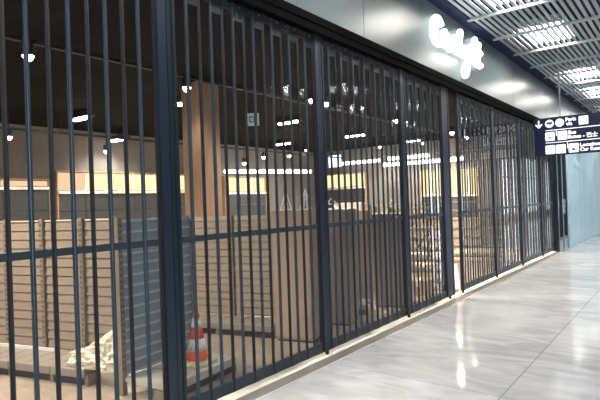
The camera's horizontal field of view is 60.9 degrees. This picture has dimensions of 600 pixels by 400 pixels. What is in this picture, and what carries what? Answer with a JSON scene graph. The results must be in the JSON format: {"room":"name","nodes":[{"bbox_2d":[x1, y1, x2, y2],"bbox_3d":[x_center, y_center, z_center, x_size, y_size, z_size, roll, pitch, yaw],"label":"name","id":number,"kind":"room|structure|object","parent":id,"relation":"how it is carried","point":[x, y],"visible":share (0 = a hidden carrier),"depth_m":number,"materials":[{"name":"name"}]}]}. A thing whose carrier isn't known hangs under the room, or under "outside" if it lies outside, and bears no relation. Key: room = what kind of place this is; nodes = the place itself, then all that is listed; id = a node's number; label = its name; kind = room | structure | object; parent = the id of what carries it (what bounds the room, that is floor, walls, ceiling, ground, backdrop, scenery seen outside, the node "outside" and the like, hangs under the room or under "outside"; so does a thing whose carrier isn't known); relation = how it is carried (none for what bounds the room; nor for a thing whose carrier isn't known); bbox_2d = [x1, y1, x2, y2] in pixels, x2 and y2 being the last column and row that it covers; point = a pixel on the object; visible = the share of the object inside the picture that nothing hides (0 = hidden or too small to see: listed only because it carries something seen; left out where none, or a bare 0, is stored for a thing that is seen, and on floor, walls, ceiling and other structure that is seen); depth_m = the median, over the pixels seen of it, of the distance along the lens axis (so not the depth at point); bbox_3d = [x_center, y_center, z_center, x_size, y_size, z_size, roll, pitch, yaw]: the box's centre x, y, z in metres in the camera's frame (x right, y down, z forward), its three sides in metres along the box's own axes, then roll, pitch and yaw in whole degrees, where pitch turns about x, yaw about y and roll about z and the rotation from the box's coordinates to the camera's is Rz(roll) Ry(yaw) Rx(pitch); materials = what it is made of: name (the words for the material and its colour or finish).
{"room":"airport terminal concourse","nodes":[
{"label":"airport terminal concourse","id":0,"kind":"room"},
{"bbox_2d":[0,123,315,214],"bbox_3d":[-5.238,0.041,11.165,0.120,3.400,19.300,-2,0,38],"label":"wall","id":1,"kind":"structure","parent":0,"point":[17,144],"depth_m":12.17,"materials":[{"name":"beige paint"}]},
{"bbox_2d":[0,178,50,220],"bbox_3d":[-6.135,0.670,9.723,0.160,2.190,2.760,-2,0,38],"label":"wall display","id":2,"kind":"object","parent":1,"relation":"attached to","point":[18,187],"visible":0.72,"depth_m":10.38,"materials":[{"name":"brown wood"}]},
{"bbox_2d":[54,170,184,219],"bbox_3d":[-4.049,0.517,12.437,0.160,2.380,3.810,-2,0,38],"label":"wall display","id":3,"kind":"object","parent":1,"relation":"attached to","point":[62,177],"visible":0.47,"depth_m":11.81,"materials":[{"name":"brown wood"}]},
{"bbox_2d":[221,176,266,215],"bbox_3d":[-1.640,0.459,15.566,0.160,2.360,1.810,-2,0,38],"label":"wall display","id":4,"kind":"object","parent":1,"relation":"attached to","point":[232,179],"visible":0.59,"depth_m":15.49,"materials":[{"name":"brown wood"}]},
{"bbox_2d":[181,81,222,216],"bbox_3d":[-1.429,-0.061,7.548,0.390,3.300,0.380,-2,0,38],"label":"wall column","id":5,"kind":"structure","parent":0,"point":[194,91],"depth_m":7.40,"materials":[{"name":"brown wood"}]},
{"bbox_2d":[0,0,529,152],"bbox_3d":[-2.157,-1.740,8.754,8.010,0.120,19.300,-2,0,38],"label":"ceiling","id":6,"kind":"structure","parent":0,"point":[14,63],"depth_m":7.11,"materials":[{"name":"black paint"}]},
{"bbox_2d":[8,112,12,139],"bbox_3d":[-5.184,-1.320,9.074,0.116,0.508,0.116,-2,0,38],"label":"light","id":7,"kind":"object","parent":6,"relation":"hanging from","point":[10,132],"visible":0.65,"depth_m":9.06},
{"bbox_2d":[21,43,33,61],"bbox_3d":[-2.738,-1.536,5.129,0.116,0.288,0.116,-2,0,38],"label":"light","id":8,"kind":"object","parent":6,"relation":"attached to","point":[31,45],"visible":0.41,"depth_m":5.10,"materials":[{"name":"white"}]},
{"bbox_2d":[73,110,94,120],"bbox_3d":[-3.990,-1.544,9.324,0.600,0.142,0.180,-2,0,38],"label":"recessed light","id":9,"kind":"object","parent":6,"relation":"in","point":[82,115],"visible":0.75,"depth_m":9.22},
{"bbox_2d":[103,123,106,153],"bbox_3d":[-4.023,-1.283,10.579,0.116,0.648,0.116,-2,0,38],"label":"light","id":10,"kind":"object","parent":6,"relation":"hanging from","point":[104,146],"visible":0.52,"depth_m":10.54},
{"bbox_2d":[111,130,129,141],"bbox_3d":[-4.127,-1.472,11.601,0.600,0.252,0.180,-2,0,38],"label":"recessed light","id":11,"kind":"object","parent":6,"relation":"in","point":[118,135],"visible":0.54,"depth_m":11.53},
{"bbox_2d":[177,96,181,105],"bbox_3d":[-1.954,-1.620,8.348,0.600,0.142,0.180,-2,0,38],"label":"recessed light","id":12,"kind":"object","parent":6,"relation":"in","point":[179,99],"visible":0.14,"depth_m":8.24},
{"bbox_2d":[182,70,190,91],"bbox_3d":[-1.500,-1.571,6.737,0.116,0.288,0.116,-2,0,38],"label":"light","id":13,"kind":"object","parent":6,"relation":"attached to","point":[183,79],"visible":0.41,"depth_m":6.70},
{"bbox_2d":[0,33,464,158],"bbox_3d":[-1.971,-1.526,9.689,4.400,0.330,17.000,-2,0,38],"label":"trim","id":14,"kind":"structure","parent":6,"relation":"attached to","point":[7,36],"depth_m":7.49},
{"bbox_2d":[242,138,245,164],"bbox_3d":[-1.521,-1.313,13.827,0.116,0.728,0.116,-2,0,38],"label":"light","id":15,"kind":"object","parent":6,"relation":"hanging from","point":[243,159],"visible":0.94,"depth_m":13.79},
{"bbox_2d":[247,111,258,125],"bbox_3d":[-0.914,-1.579,9.864,0.240,0.283,0.034,-2,0,0],"label":"exit sign","id":16,"kind":"object","parent":6,"relation":"hanging from","point":[250,115],"visible":0.63,"depth_m":9.85,"materials":[{"name":"green plastic"}]},
{"bbox_2d":[223,148,311,172],"bbox_3d":[-0.920,-1.244,15.259,2.916,0.890,0.101,-2,0,-30],"label":"lamp","id":17,"kind":"object","parent":6,"relation":"hanging from","point":[229,170],"visible":0.68,"depth_m":15.14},
{"bbox_2d":[276,139,293,145],"bbox_3d":[-0.451,-1.641,14.461,0.600,0.142,0.180,-2,0,38],"label":"recessed light","id":18,"kind":"object","parent":6,"relation":"in","point":[278,143],"visible":0.48,"depth_m":14.41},
{"bbox_2d":[276,115,302,124],"bbox_3d":[-0.229,-1.668,10.654,0.600,0.142,0.180,-2,0,38],"label":"recessed light","id":19,"kind":"object","parent":6,"relation":"in","point":[294,118],"visible":0.73,"depth_m":10.56,"materials":[{"name":"white"}]},
{"bbox_2d":[308,92,311,102],"bbox_3d":[0.187,-1.667,8.276,0.116,0.198,0.116,-2,0,38],"label":"light","id":20,"kind":"object","parent":6,"relation":"attached to","point":[309,93],"visible":0.59,"depth_m":8.23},
{"bbox_2d":[324,95,327,106],"bbox_3d":[0.437,-1.674,8.601,0.116,0.198,0.116,-2,0,38],"label":"light","id":21,"kind":"object","parent":6,"relation":"attached to","point":[325,96],"visible":0.59,"depth_m":8.55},
{"bbox_2d":[344,130,364,137],"bbox_3d":[1.421,-1.712,13.207,0.600,0.142,0.180,-2,0,38],"label":"recessed light","id":22,"kind":"object","parent":6,"relation":"in","point":[363,131],"visible":0.57,"depth_m":13.13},
{"bbox_2d":[339,158,379,164],"bbox_3d":[1.946,-1.494,17.024,1.600,0.570,0.100,-2,0,38],"label":"lamp","id":23,"kind":"object","parent":6,"relation":"hanging from","point":[374,159],"visible":0.52,"depth_m":16.97,"materials":[{"name":"white"}]},
{"bbox_2d":[388,143,429,159],"bbox_3d":[3.371,-1.560,15.925,1.400,0.550,0.100,-2,0,38],"label":"lamp","id":24,"kind":"object","parent":6,"relation":"hanging from","point":[389,157],"visible":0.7,"depth_m":15.80,"materials":[{"name":"white"}]},
{"bbox_2d":[407,135,422,142],"bbox_3d":[3.144,-1.737,14.329,0.600,0.202,0.180,-2,0,38],"label":"recessed light","id":25,"kind":"object","parent":6,"relation":"in","point":[411,135],"visible":0.3,"depth_m":14.19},
{"bbox_2d":[383,156,463,166],"bbox_3d":[3.648,-1.472,15.461,2.600,0.750,0.100,-2,0,38],"label":"lamp","id":26,"kind":"object","parent":6,"relation":"hanging from","point":[451,158],"visible":0.59,"depth_m":15.41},
{"bbox_2d":[0,233,599,399],"bbox_3d":[9.347,1.313,16.815,16.200,0.100,46.000,-2,0,38],"label":"floor","id":27,"kind":"structure","parent":0,"point":[533,334],"depth_m":4.94,"materials":[{"name":"tile"}]},
{"bbox_2d":[0,217,118,386],"bbox_3d":[-2.879,0.912,4.983,2.454,1.430,0.450,-2,0,22],"label":"shelving unit","id":28,"kind":"object","parent":27,"relation":"on","point":[22,312],"visible":0.52,"depth_m":4.96,"materials":[{"name":"beige wood"}]},
{"bbox_2d":[67,330,113,372],"bbox_3d":[-1.719,1.280,4.469,0.819,0.321,0.353,-2,0,22],"label":"plastic film","id":29,"kind":"object","parent":28,"relation":"on","point":[106,342],"visible":0.37,"depth_m":4.34,"materials":[{"name":"white plastic"}]},
{"bbox_2d":[114,214,236,399],"bbox_3d":[-1.033,0.844,4.357,0.530,1.430,0.884,-2,0,31],"label":"shelving unit","id":30,"kind":"object","parent":27,"relation":"on","point":[121,268],"visible":0.6,"depth_m":4.29,"materials":[{"name":"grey metal"}]},
{"bbox_2d":[186,309,216,367],"bbox_3d":[-0.901,1.180,4.442,0.284,0.462,0.284,-2,0,26],"label":"traffic cone","id":31,"kind":"object","parent":30,"relation":"on","point":[203,355],"visible":0.79,"depth_m":4.39,"materials":[{"name":"orange plastic"}]},
{"bbox_2d":[194,215,276,338],"bbox_3d":[-0.907,0.874,6.116,1.464,1.380,0.450,-2,0,22],"label":"shelving unit","id":32,"kind":"object","parent":27,"relation":"on","point":[199,225],"visible":0.33,"depth_m":6.25,"materials":[{"name":"beige wood"}]},
{"bbox_2d":[271,209,319,342],"bbox_3d":[-0.005,0.821,5.692,0.442,1.420,0.454,-2,0,22],"label":"display cabinet","id":33,"kind":"object","parent":27,"relation":"on","point":[313,211],"visible":0.63,"depth_m":5.49,"materials":[{"name":"wood"}]},
{"bbox_2d":[280,195,291,209],"bbox_3d":[-0.159,0.005,5.727,0.102,0.222,0.112,-2,0,22],"label":"wire stand","id":34,"kind":"object","parent":33,"relation":"on","point":[287,195],"visible":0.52,"depth_m":5.71,"materials":[{"name":"silver metal"}]},
{"bbox_2d":[300,189,311,209],"bbox_3d":[0.059,-0.009,5.584,0.102,0.232,0.112,-2,0,22],"label":"wire stand","id":35,"kind":"object","parent":33,"relation":"on","point":[305,192],"visible":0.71,"depth_m":5.57,"materials":[{"name":"white metal"}]},
{"bbox_2d":[328,209,358,325],"bbox_3d":[0.418,0.819,6.400,0.512,1.400,0.454,-2,0,22],"label":"display cabinet","id":36,"kind":"object","parent":27,"relation":"on","point":[337,233],"visible":0.23,"depth_m":6.17,"materials":[{"name":"wood"}]},
{"bbox_2d":[328,198,342,209],"bbox_3d":[0.393,0.047,6.325,0.268,0.144,0.112,-2,0,22],"label":"wire stand","id":37,"kind":"object","parent":36,"relation":"on","point":[335,202],"visible":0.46,"depth_m":6.31,"materials":[{"name":"silver metal"}]},
{"bbox_2d":[327,172,367,209],"bbox_3d":[1.585,0.298,17.858,1.760,2.480,0.160,-2,0,38],"label":"wall display","id":38,"kind":"object","parent":27,"relation":"on","point":[335,176],"visible":0.38,"depth_m":17.75,"materials":[{"name":"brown wood"}]},
{"bbox_2d":[356,218,373,314],"bbox_3d":[0.611,0.885,6.934,0.664,1.260,0.390,-2,0,22],"label":"shelving unit","id":39,"kind":"object","parent":27,"relation":"on","point":[360,225],"visible":0.16,"depth_m":7.00,"materials":[{"name":"beige metal"}]},
{"bbox_2d":[356,210,373,288],"bbox_3d":[0.773,0.848,8.540,0.812,1.340,0.454,-2,0,22],"label":"display cabinet","id":40,"kind":"object","parent":27,"relation":"on","point":[360,211],"visible":0.09,"depth_m":8.53,"materials":[{"name":"wood"}]},
{"bbox_2d":[334,202,365,209],"bbox_3d":[0.830,0.111,8.605,0.500,0.131,0.282,-2,0,22],"label":"carton","id":41,"kind":"object","parent":40,"relation":"on","point":[360,203],"visible":0.37,"depth_m":8.46,"materials":[{"name":"white cardboard"}]},
{"bbox_2d":[217,251,556,399],"bbox_3d":[1.923,1.466,7.197,0.163,0.010,15.300,-2,0,38],"label":"trim","id":42,"kind":"structure","parent":27,"relation":"on","point":[246,390],"depth_m":5.28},
{"bbox_2d":[0,0,454,399],"bbox_3d":[-0.262,-0.040,4.379,0.048,3.127,8.261,-2,0,38],"label":"gate","id":43,"kind":"object","parent":42,"relation":"on","point":[169,242],"visible":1,"depth_m":3.98,"materials":[{"name":"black metal"}]},
{"bbox_2d":[454,92,554,292],"bbox_3d":[4.504,-0.173,10.570,0.048,3.127,6.674,-2,0,38],"label":"gate","id":44,"kind":"object","parent":42,"relation":"on","point":[545,211],"visible":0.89,"depth_m":9.66,"materials":[{"name":"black metal"}]},
{"bbox_2d":[371,213,403,307],"bbox_3d":[1.322,0.843,7.303,0.452,1.300,0.504,-2,0,22],"label":"display cabinet","id":45,"kind":"object","parent":27,"relation":"on","point":[381,214],"visible":0.41,"depth_m":7.08,"materials":[{"name":"wood"}]},
{"bbox_2d":[386,199,396,213],"bbox_3d":[1.307,0.091,7.263,0.171,0.203,0.112,-2,0,22],"label":"wire stand","id":46,"kind":"object","parent":45,"relation":"on","point":[391,199],"visible":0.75,"depth_m":7.25,"materials":[{"name":"silver metal"}]},
{"bbox_2d":[236,252,561,399],"bbox_3d":[1.047,1.493,5.821,0.127,0.003,18.450,-2,0,38],"label":"trim","id":47,"kind":"structure","parent":27,"relation":"on","point":[292,377],"depth_m":5.30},
{"bbox_2d":[370,203,432,268],"bbox_3d":[2.114,0.782,10.635,1.200,1.400,0.500,-2,0,22],"label":"rack","id":48,"kind":"object","parent":27,"relation":"on","point":[413,204],"visible":0.15,"depth_m":10.45,"materials":[{"name":"black metal"}]},
{"bbox_2d":[371,203,428,206],"bbox_3d":[2.090,0.103,10.639,1.160,0.040,0.460,-2,0,22],"label":"shelf","id":49,"kind":"object","parent":48,"relation":"attached to","point":[381,205],"depth_m":10.45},
{"bbox_2d":[411,254,430,256],"bbox_3d":[2.127,1.165,10.633,1.160,0.040,0.460,-2,0,22],"label":"shelf","id":50,"kind":"object","parent":48,"relation":"attached to","point":[415,255],"depth_m":10.42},
{"bbox_2d":[390,206,444,291],"bbox_3d":[1.975,0.796,8.507,0.850,1.360,0.450,-2,0,22],"label":"rack","id":51,"kind":"object","parent":27,"relation":"on","point":[414,228],"visible":0.12,"depth_m":8.30,"materials":[{"name":"wood"}]},
{"bbox_2d":[391,206,438,209],"bbox_3d":[1.952,0.137,8.510,0.810,0.040,0.410,-2,0,22],"label":"shelf","id":52,"kind":"object","parent":51,"relation":"attached to","point":[427,206],"depth_m":8.31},
{"bbox_2d":[410,216,438,219],"bbox_3d":[1.958,0.308,8.509,0.810,0.040,0.410,-2,0,22],"label":"shelf","id":53,"kind":"object","parent":51,"relation":"attached to","point":[434,216],"depth_m":8.25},
{"bbox_2d":[410,227,439,230],"bbox_3d":[1.964,0.479,8.509,0.810,0.040,0.410,-2,0,22],"label":"shelf","id":54,"kind":"object","parent":51,"relation":"attached to","point":[414,228],"depth_m":8.31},
{"bbox_2d":[411,237,439,240],"bbox_3d":[1.970,0.650,8.508,0.810,0.040,0.410,-2,0,22],"label":"shelf","id":55,"kind":"object","parent":51,"relation":"attached to","point":[411,237],"depth_m":8.30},
{"bbox_2d":[411,247,440,251],"bbox_3d":[1.976,0.822,8.507,0.810,0.040,0.410,-2,0,22],"label":"shelf","id":56,"kind":"object","parent":51,"relation":"attached to","point":[411,247],"depth_m":8.32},
{"bbox_2d":[411,257,440,261],"bbox_3d":[1.982,0.993,8.506,0.810,0.040,0.410,-2,0,22],"label":"shelf","id":57,"kind":"object","parent":51,"relation":"attached to","point":[415,258],"depth_m":8.34,"materials":[{"name":"grey metal"}]},
{"bbox_2d":[412,267,440,272],"bbox_3d":[1.988,1.164,8.505,0.810,0.040,0.410,-2,0,22],"label":"shelf","id":58,"kind":"object","parent":51,"relation":"attached to","point":[423,270],"depth_m":8.33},
{"bbox_2d":[412,277,441,283],"bbox_3d":[1.994,1.336,8.504,0.810,0.040,0.410,-2,0,22],"label":"shelf","id":59,"kind":"object","parent":51,"relation":"attached to","point":[412,277],"depth_m":8.37,"materials":[{"name":"brown wood"}]},
{"bbox_2d":[412,278,431,296],"bbox_3d":[1.869,1.357,7.969,0.340,0.241,0.282,-2,0,22],"label":"carton","id":60,"kind":"object","parent":27,"relation":"on","point":[416,279],"visible":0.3,"depth_m":7.84,"materials":[{"name":"brown cardboard"}]},
{"bbox_2d":[415,263,437,276],"bbox_3d":[2.340,1.329,9.521,0.400,0.281,0.302,-2,0,22],"label":"carton","id":61,"kind":"object","parent":27,"relation":"on","point":[415,263],"visible":0.34,"depth_m":9.39,"materials":[{"name":"beige cardboard"}]},
{"bbox_2d":[420,169,440,245],"bbox_3d":[4.128,0.244,15.899,0.680,2.390,0.160,-2,0,38],"label":"wall display","id":62,"kind":"object","parent":27,"relation":"on","point":[427,186],"visible":0.27,"depth_m":15.87,"materials":[{"name":"brown wood"}]},
{"bbox_2d":[454,264,460,290],"bbox_3d":[2.917,1.435,9.719,0.201,0.030,3.300,-2,0,16],"label":"board","id":63,"kind":"object","parent":27,"relation":"on","point":[457,282],"visible":0.43,"depth_m":9.01,"materials":[{"name":"white"}]},
{"bbox_2d":[451,166,480,244],"bbox_3d":[4.951,0.212,15.264,0.860,2.390,0.160,-2,0,38],"label":"wall display","id":64,"kind":"object","parent":27,"relation":"on","point":[453,170],"visible":0.42,"depth_m":15.24,"materials":[{"name":"brown wood"}]},
{"bbox_2d":[452,200,504,262],"bbox_3d":[4.068,0.720,11.780,1.200,1.400,0.500,-2,0,22],"label":"rack","id":65,"kind":"object","parent":27,"relation":"on","point":[454,228],"visible":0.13,"depth_m":11.64,"materials":[{"name":"wood"}]},
{"bbox_2d":[452,200,500,202],"bbox_3d":[4.044,0.041,11.784,1.160,0.040,0.460,-2,0,22],"label":"shelf","id":66,"kind":"object","parent":65,"relation":"attached to","point":[485,200],"depth_m":11.57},
{"bbox_2d":[453,218,500,220],"bbox_3d":[4.059,0.454,11.782,1.160,0.040,0.460,-2,0,22],"label":"shelf","id":67,"kind":"object","parent":65,"relation":"attached to","point":[469,218],"depth_m":11.63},
{"bbox_2d":[453,227,501,229],"bbox_3d":[4.066,0.660,11.781,1.160,0.040,0.460,-2,0,22],"label":"shelf","id":68,"kind":"object","parent":65,"relation":"attached to","point":[454,228],"depth_m":11.65,"materials":[{"name":"brown wood"}]},
{"bbox_2d":[453,236,501,238],"bbox_3d":[4.073,0.867,11.780,1.160,0.040,0.460,-2,0,22],"label":"shelf","id":69,"kind":"object","parent":65,"relation":"attached to","point":[454,237],"depth_m":11.66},
{"bbox_2d":[454,245,501,247],"bbox_3d":[4.080,1.073,11.779,1.160,0.040,0.460,-2,0,22],"label":"shelf","id":70,"kind":"object","parent":65,"relation":"attached to","point":[455,246],"depth_m":11.66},
{"bbox_2d":[454,253,502,257],"bbox_3d":[4.088,1.280,11.777,1.160,0.040,0.460,-2,0,22],"label":"shelf","id":71,"kind":"object","parent":65,"relation":"attached to","point":[455,254],"depth_m":11.71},
{"bbox_2d":[552,155,568,251],"bbox_3d":[6.971,-0.322,13.692,0.210,3.300,1.270,-2,0,38],"label":"door","id":72,"kind":"structure","parent":27,"relation":"on","point":[558,161],"depth_m":13.61,"materials":[{"name":"metal"}]},
{"bbox_2d":[284,0,584,118],"bbox_3d":[9.193,-2.534,16.850,0.130,1.000,46.000,-2,0,38],"label":"storefront fascia","id":73,"kind":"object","parent":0,"point":[400,26],"depth_m":7.22,"materials":[{"name":"grey metal"}]},
{"bbox_2d":[229,0,539,123],"bbox_3d":[0.858,-1.720,5.929,0.190,0.180,18.500,-2,0,38],"label":"trim","id":74,"kind":"structure","parent":73,"relation":"attached to","point":[283,11],"depth_m":5.62,"materials":[{"name":"brown metal"}]},
{"bbox_2d":[429,14,483,78],"bbox_3d":[2.465,-2.319,7.922,0.101,0.795,2.118,-2,0,38],"label":"shop sign","id":75,"kind":"object","parent":73,"relation":"attached to","point":[472,53],"visible":1,"depth_m":7.89,"materials":[{"name":"white plastic"}]},
{"bbox_2d":[327,130,552,248],"bbox_3d":[3.802,-0.247,16.329,7.910,3.400,0.120,-2,0,38],"label":"wall","id":76,"kind":"structure","parent":0,"point":[452,140],"depth_m":15.54,"materials":[{"name":"beige paint"}]},
{"bbox_2d":[328,154,342,167],"bbox_3d":[1.252,-1.379,18.150,0.560,0.460,0.066,-2,0,38],"label":"wall screen","id":77,"kind":"object","parent":76,"relation":"attached to","point":[340,155],"visible":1,"depth_m":18.11,"materials":[{"name":"white"}]},
{"bbox_2d":[448,0,599,111],"bbox_3d":[12.384,-3.659,14.369,8.300,0.100,46.000,-2,0,38],"label":"ceiling","id":78,"kind":"structure","parent":0,"point":[481,1],"depth_m":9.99,"materials":[{"name":"white metal"}]},
{"bbox_2d":[488,0,515,6],"bbox_3d":[2.820,-3.116,7.013,0.680,0.405,1.200,-2,0,38],"label":"ceiling light","id":79,"kind":"object","parent":78,"relation":"hanging from","point":[490,1],"visible":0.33,"depth_m":7.53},
{"bbox_2d":[519,13,575,44],"bbox_3d":[4.406,-3.161,9.073,0.680,0.405,1.200,-2,0,38],"label":"ceiling light","id":80,"kind":"object","parent":78,"relation":"hanging from","point":[558,14],"visible":0.36,"depth_m":8.90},
{"bbox_2d":[526,22,569,42],"bbox_3d":[4.413,-2.974,9.072,0.600,0.012,1.120,-2,0,38],"label":"diffuser","id":81,"kind":"object","parent":80,"relation":"attached to","point":[536,23],"depth_m":9.10,"materials":[{"name":"white plastic"}]},
{"bbox_2d":[533,51,599,156],"bbox_3d":[6.513,-2.222,10.497,3.200,2.407,0.107,-2,0,38],"label":"hanging sign","id":82,"kind":"object","parent":78,"relation":"hanging from","point":[578,133],"visible":1,"depth_m":11.04,"materials":[{"name":"metal"}]},
{"bbox_2d":[564,58,599,79],"bbox_3d":[6.797,-3.228,12.179,0.680,0.405,1.200,-2,0,38],"label":"ceiling light","id":83,"kind":"object","parent":78,"relation":"hanging from","point":[593,58],"visible":0.31,"depth_m":11.87,"materials":[{"name":"white"}]},
{"bbox_2d":[570,67,599,78],"bbox_3d":[6.803,-3.042,12.178,0.600,0.012,1.120,-2,0,38],"label":"diffuser","id":84,"kind":"object","parent":83,"relation":"attached to","point":[571,67],"depth_m":12.25,"materials":[{"name":"white plastic"}]},
{"bbox_2d":[583,82,599,94],"bbox_3d":[8.383,-3.272,14.239,0.680,0.405,1.200,-2,0,38],"label":"ceiling light","id":85,"kind":"object","parent":78,"relation":"hanging from","point":[596,82],"visible":0.22,"depth_m":13.93,"materials":[{"name":"white plastic"}]},
{"bbox_2d":[453,0,598,111],"bbox_3d":[12.401,-3.390,14.361,8.280,0.460,46.000,-2,0,38],"label":"wall","id":86,"kind":"structure","parent":0,"point":[458,3],"depth_m":10.53,"materials":[{"name":"white metal"}]},
{"bbox_2d":[428,0,592,112],"bbox_3d":[9.301,-3.054,16.755,0.190,0.090,46.000,-2,0,38],"label":"trim","id":87,"kind":"structure","parent":86,"relation":"attached to","point":[445,6],"depth_m":9.33,"materials":[{"name":"black metal"}]},
{"bbox_2d":[467,0,599,111],"bbox_3d":[12.510,-3.132,14.359,7.920,0.038,45.560,-2,0,38],"label":"trim","id":88,"kind":"structure","parent":86,"relation":"attached to","point":[541,1],"depth_m":9.29,"materials":[{"name":"grey metal"}]},
{"bbox_2d":[566,152,599,246],"bbox_3d":[15.389,-0.559,24.586,0.160,3.300,26.250,-2,0,38],"label":"wall","id":89,"kind":"structure","parent":0,"point":[583,169],"depth_m":15.96,"materials":[{"name":"paint"}]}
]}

